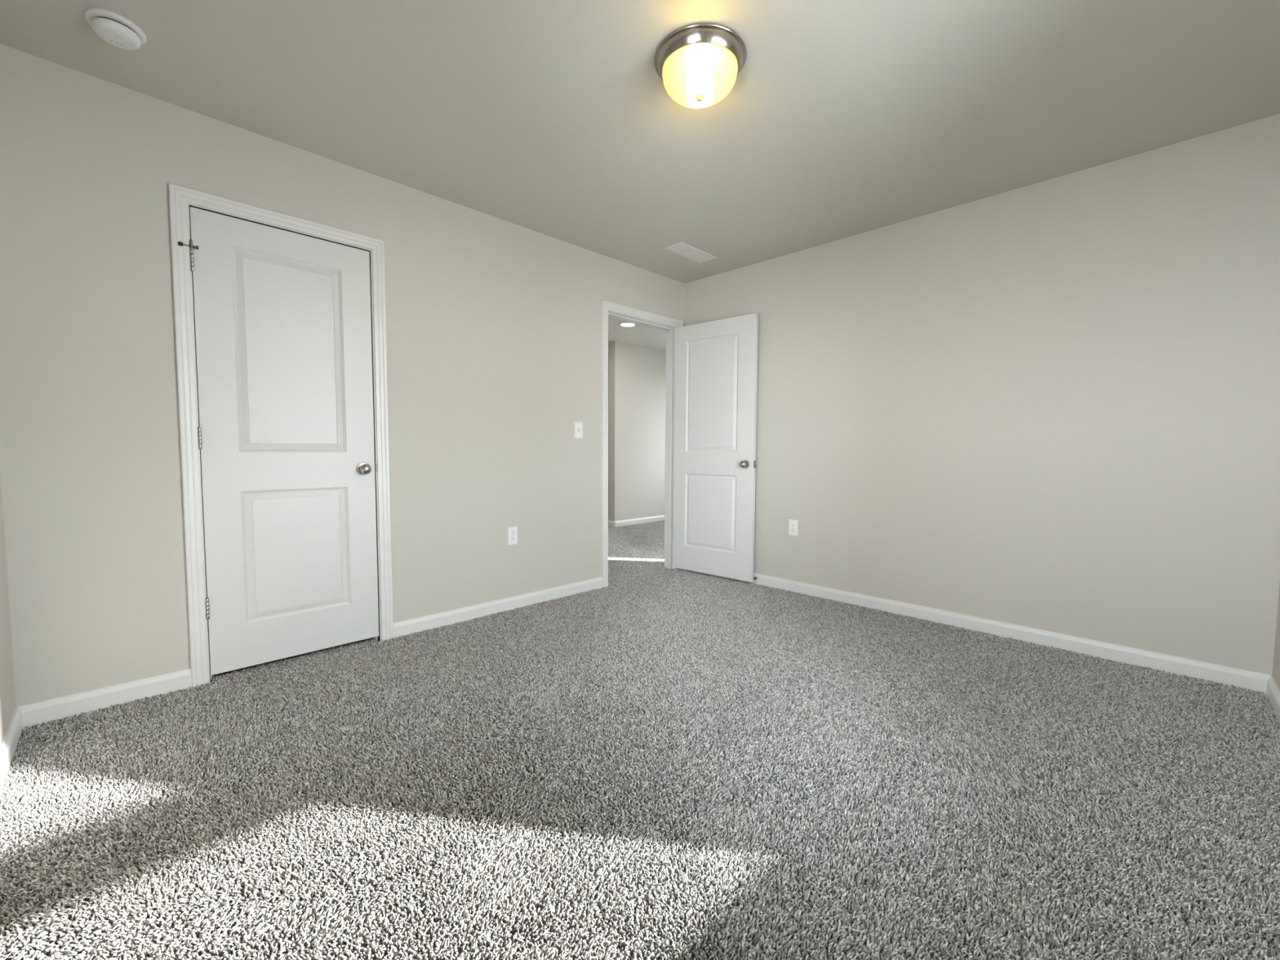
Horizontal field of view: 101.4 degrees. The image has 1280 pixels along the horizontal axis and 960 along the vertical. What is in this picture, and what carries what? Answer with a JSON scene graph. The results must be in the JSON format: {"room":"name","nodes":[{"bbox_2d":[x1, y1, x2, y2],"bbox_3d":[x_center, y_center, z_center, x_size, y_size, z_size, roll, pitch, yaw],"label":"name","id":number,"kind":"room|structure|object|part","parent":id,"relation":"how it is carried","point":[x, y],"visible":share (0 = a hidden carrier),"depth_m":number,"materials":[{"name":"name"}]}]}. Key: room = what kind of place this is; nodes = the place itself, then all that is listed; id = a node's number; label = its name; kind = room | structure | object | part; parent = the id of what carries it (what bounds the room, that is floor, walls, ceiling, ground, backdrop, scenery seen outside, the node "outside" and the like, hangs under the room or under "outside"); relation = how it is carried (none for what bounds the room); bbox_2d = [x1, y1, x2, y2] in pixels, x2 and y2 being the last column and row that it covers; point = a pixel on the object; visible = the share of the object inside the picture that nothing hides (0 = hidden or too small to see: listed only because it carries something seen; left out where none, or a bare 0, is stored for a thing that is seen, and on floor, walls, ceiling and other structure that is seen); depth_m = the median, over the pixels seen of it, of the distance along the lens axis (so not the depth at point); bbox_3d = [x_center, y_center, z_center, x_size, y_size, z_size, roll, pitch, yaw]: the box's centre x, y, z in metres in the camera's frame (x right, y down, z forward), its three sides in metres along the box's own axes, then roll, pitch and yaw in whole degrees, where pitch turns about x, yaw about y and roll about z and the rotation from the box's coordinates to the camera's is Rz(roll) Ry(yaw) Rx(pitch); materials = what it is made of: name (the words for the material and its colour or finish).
{"room":"empty bedroom","nodes":[
{"label":"empty bedroom","id":0,"kind":"room"},
{"bbox_2d":[0,474,16,747],"bbox_3d":[-1.145,-0.225,0.672,3.336,2.467,0.060,4,5,45],"label":"wall","id":1,"kind":"structure","parent":0,"point":[7,693],"depth_m":1.83,"materials":[{"name":"grey paint"}]},
{"bbox_2d":[0,706,22,797],"bbox_3d":[-1.125,0.960,0.768,3.336,0.090,0.014,4,5,45],"label":"baseboard","id":2,"kind":"structure","parent":1,"relation":"attached to","point":[10,744],"depth_m":1.74,"materials":[{"name":"white paint"}]},
{"bbox_2d":[0,44,684,706],"bbox_3d":[0.227,-0.445,4.481,0.120,2.467,7.516,4,5,45],"label":"wall","id":3,"kind":"structure","parent":0,"point":[494,324],"depth_m":2.20,"materials":[{"name":"grey paint"}]},
{"bbox_2d":[177,206,378,675],"bbox_3d":[-1.663,-0.155,2.502,0.097,2.032,0.760,4,5,45],"label":"door","id":4,"kind":"structure","parent":3,"relation":"in","point":[282,319],"depth_m":2.49,"materials":[{"name":"white paint"}]},
{"bbox_3d":[-1.425,-0.057,2.716,0.054,0.055,0.055,4,5,45],"label":"knob","id":5,"kind":"part","parent":4,"relation":"part of","materials":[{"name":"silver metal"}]},
{"bbox_2d":[168,182,393,687],"bbox_3d":[-1.694,-0.175,2.561,0.138,2.139,0.843,4,5,45],"label":"door frame","id":6,"kind":"structure","parent":3,"relation":"attached to","point":[180,197],"depth_m":2.29,"materials":[{"name":"white paint"}]},
{"bbox_2d":[17,576,602,728],"bbox_3d":[-1.295,0.830,2.943,0.014,0.090,2.855,4,5,45],"label":"baseboard","id":7,"kind":"structure","parent":3,"relation":"attached to","point":[60,708],"depth_m":2.23,"materials":[{"name":"white paint"}]},
{"bbox_2d":[507,525,517,545],"bbox_3d":[-0.823,0.361,3.389,0.008,0.118,0.073,4,5,45],"label":"wall outlet","id":8,"kind":"object","parent":3,"relation":"attached to","point":[512,531],"visible":1,"depth_m":3.39,"materials":[{"name":"white plastic"}]},
{"bbox_2d":[574,422,582,438],"bbox_3d":[-0.434,-0.354,3.728,0.016,0.118,0.073,4,5,45],"label":"light switch","id":9,"kind":"object","parent":3,"relation":"attached to","point":[578,425],"visible":1,"depth_m":3.73,"materials":[{"name":"white plastic"}]},
{"bbox_2d":[601,299,683,587],"bbox_3d":[-0.009,-0.268,4.256,0.156,2.139,0.901,4,5,45],"label":"door frame","id":10,"kind":"structure","parent":3,"relation":"attached to","point":[608,308],"depth_m":4.20,"materials":[{"name":"white paint"}]},
{"bbox_3d":[-0.058,-0.271,4.304,0.018,2.139,0.901,4,5,45],"label":"casing","id":11,"kind":"part","parent":10,"relation":"part of","materials":[{"name":"white paint"}]},
{"bbox_2d":[672,313,758,582],"bbox_3d":[0.578,-0.246,4.214,0.788,2.032,0.140,3,4,41],"label":"door","id":12,"kind":"structure","parent":10,"relation":"attached to","point":[716,362],"depth_m":4.18,"materials":[{"name":"white paint"}]},
{"bbox_3d":[0.785,-0.119,3.982,0.055,0.055,0.054,3,4,41],"label":"knob","id":13,"kind":"part","parent":12,"relation":"part of","materials":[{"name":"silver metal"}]},
{"bbox_2d":[608,423,608,515],"bbox_3d":[-0.334,-0.620,7.409,0.440,2.467,0.120,4,5,45],"label":"wall","id":14,"kind":"structure","parent":0,"point":[608,424],"depth_m":7.46,"materials":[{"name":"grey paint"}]},
{"bbox_2d":[608,348,608,423],"bbox_3d":[-1.465,-0.572,6.505,0.120,2.467,2.760,4,5,45],"label":"wall","id":15,"kind":"structure","parent":0,"point":[608,348],"depth_m":7.39,"materials":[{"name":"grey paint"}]},
{"bbox_2d":[608,340,666,520],"bbox_3d":[0.480,-0.641,7.825,0.120,2.467,2.420,4,5,45],"label":"wall","id":16,"kind":"structure","parent":0,"point":[637,373],"depth_m":7.21,"materials":[{"name":"grey paint"}]},
{"bbox_2d":[608,515,664,527],"bbox_3d":[-0.511,0.586,7.128,0.454,0.090,4.900,4,5,45],"label":"baseboard","id":17,"kind":"structure","parent":16,"relation":"attached to","point":[654,518],"depth_m":7.26,"materials":[{"name":"white paint"}]},
{"bbox_2d":[0,0,1279,351],"bbox_3d":[0.118,-1.758,4.518,7.356,0.150,7.516,4,5,45],"label":"ceiling","id":18,"kind":"structure","parent":0,"point":[840,119],"depth_m":2.08,"materials":[{"name":"grey paint"}]},
{"bbox_2d":[84,7,146,49],"bbox_3d":[-1.762,-1.505,1.762,0.148,0.047,0.148,4,5,45],"label":"smoke detector","id":19,"kind":"object","parent":18,"relation":"attached to","point":[112,27],"visible":1,"depth_m":1.73,"materials":[{"name":"white plastic"}]},
{"bbox_2d":[619,322,635,326],"bbox_3d":[-0.139,-1.764,5.943,0.186,0.008,0.186,4,5,45],"label":"recessed light","id":20,"kind":"object","parent":18,"relation":"in","point":[624,324],"visible":1,"depth_m":5.92,"materials":[{"name":"white plastic"}]},
{"bbox_2d":[621,323,634,326],"bbox_3d":[-0.139,-1.763,5.943,0.149,0.008,0.149,4,5,45],"label":"diffuser","id":21,"kind":"object","parent":20,"relation":"attached to","point":[622,324],"depth_m":5.93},
{"bbox_2d":[664,241,716,262],"bbox_3d":[0.368,-1.634,3.772,0.158,0.007,0.405,4,5,45],"label":"ceiling vent","id":22,"kind":"object","parent":18,"relation":"in","point":[682,249],"visible":1,"depth_m":3.75,"materials":[{"name":"white metal"}]},
{"bbox_2d":[654,22,746,107],"bbox_3d":[0.217,-1.454,1.904,0.330,0.147,0.330,1,3,7],"label":"ceiling light","id":23,"kind":"object","parent":18,"relation":"attached to","point":[698,64],"visible":1,"depth_m":1.82,"materials":[{"name":"yellow glass"}]},
{"bbox_3d":[0.217,-1.444,1.905,0.271,0.095,0.271,1,3,7],"label":"lamp shade","id":24,"kind":"part","parent":23,"relation":"part of","materials":[{"name":"beige glass"}]},
{"bbox_2d":[0,577,1279,959],"bbox_3d":[0.106,0.880,4.547,7.536,0.187,7.696,4,5,45],"label":"floor","id":25,"kind":"structure","parent":0,"point":[1125,935],"depth_m":1.29,"materials":[{"name":"grey carpet"}]},
{"bbox_2d":[608,520,667,582],"bbox_3d":[-0.127,0.691,6.004,2.561,0.020,3.372,4,5,45],"label":"carpet","id":26,"kind":"object","parent":25,"relation":"on","point":[634,550],"visible":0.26,"depth_m":5.41,"materials":[{"name":"grey carpet"}]},
{"bbox_2d":[0,568,1279,959],"bbox_3d":[0.190,0.922,2.127,3.393,0.020,3.790,4,5,45],"label":"bedroom carpet","id":27,"kind":"object","parent":25,"relation":"on","point":[643,598],"visible":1,"depth_m":1.59,"materials":[{"name":"grey carpet"}]},
{"bbox_2d":[684,113,1279,675],"bbox_3d":[1.603,-0.375,3.415,3.336,2.467,0.120,4,5,45],"label":"wall","id":28,"kind":"structure","parent":0,"point":[1053,405],"depth_m":2.77,"materials":[{"name":"grey paint"}]},
{"bbox_2d":[788,519,798,536],"bbox_3d":[1.124,0.350,3.844,0.073,0.118,0.008,4,5,45],"label":"wall outlet","id":29,"kind":"object","parent":28,"relation":"attached to","point":[793,524],"visible":1,"depth_m":3.84,"materials":[{"name":"white plastic"}]},
{"bbox_2d":[715,573,1270,694],"bbox_3d":[1.550,0.814,3.438,3.336,0.090,0.014,4,5,45],"label":"baseboard","id":30,"kind":"structure","parent":28,"relation":"attached to","point":[1254,681],"depth_m":2.80,"materials":[{"name":"white paint"}]},
{"bbox_2d":[1272,582,1279,689],"bbox_3d":[1.440,-0.224,0.856,0.060,2.467,3.976,4,5,45],"label":"wall","id":31,"kind":"structure","parent":0,"point":[1276,668],"depth_m":2.21,"materials":[{"name":"grey paint"}]},
{"bbox_2d":[1266,675,1279,726],"bbox_3d":[1.387,0.962,0.931,0.014,0.090,3.796,4,5,45],"label":"baseboard","id":32,"kind":"structure","parent":31,"relation":"attached to","point":[1273,691],"depth_m":2.14,"materials":[{"name":"white paint"}]}
]}

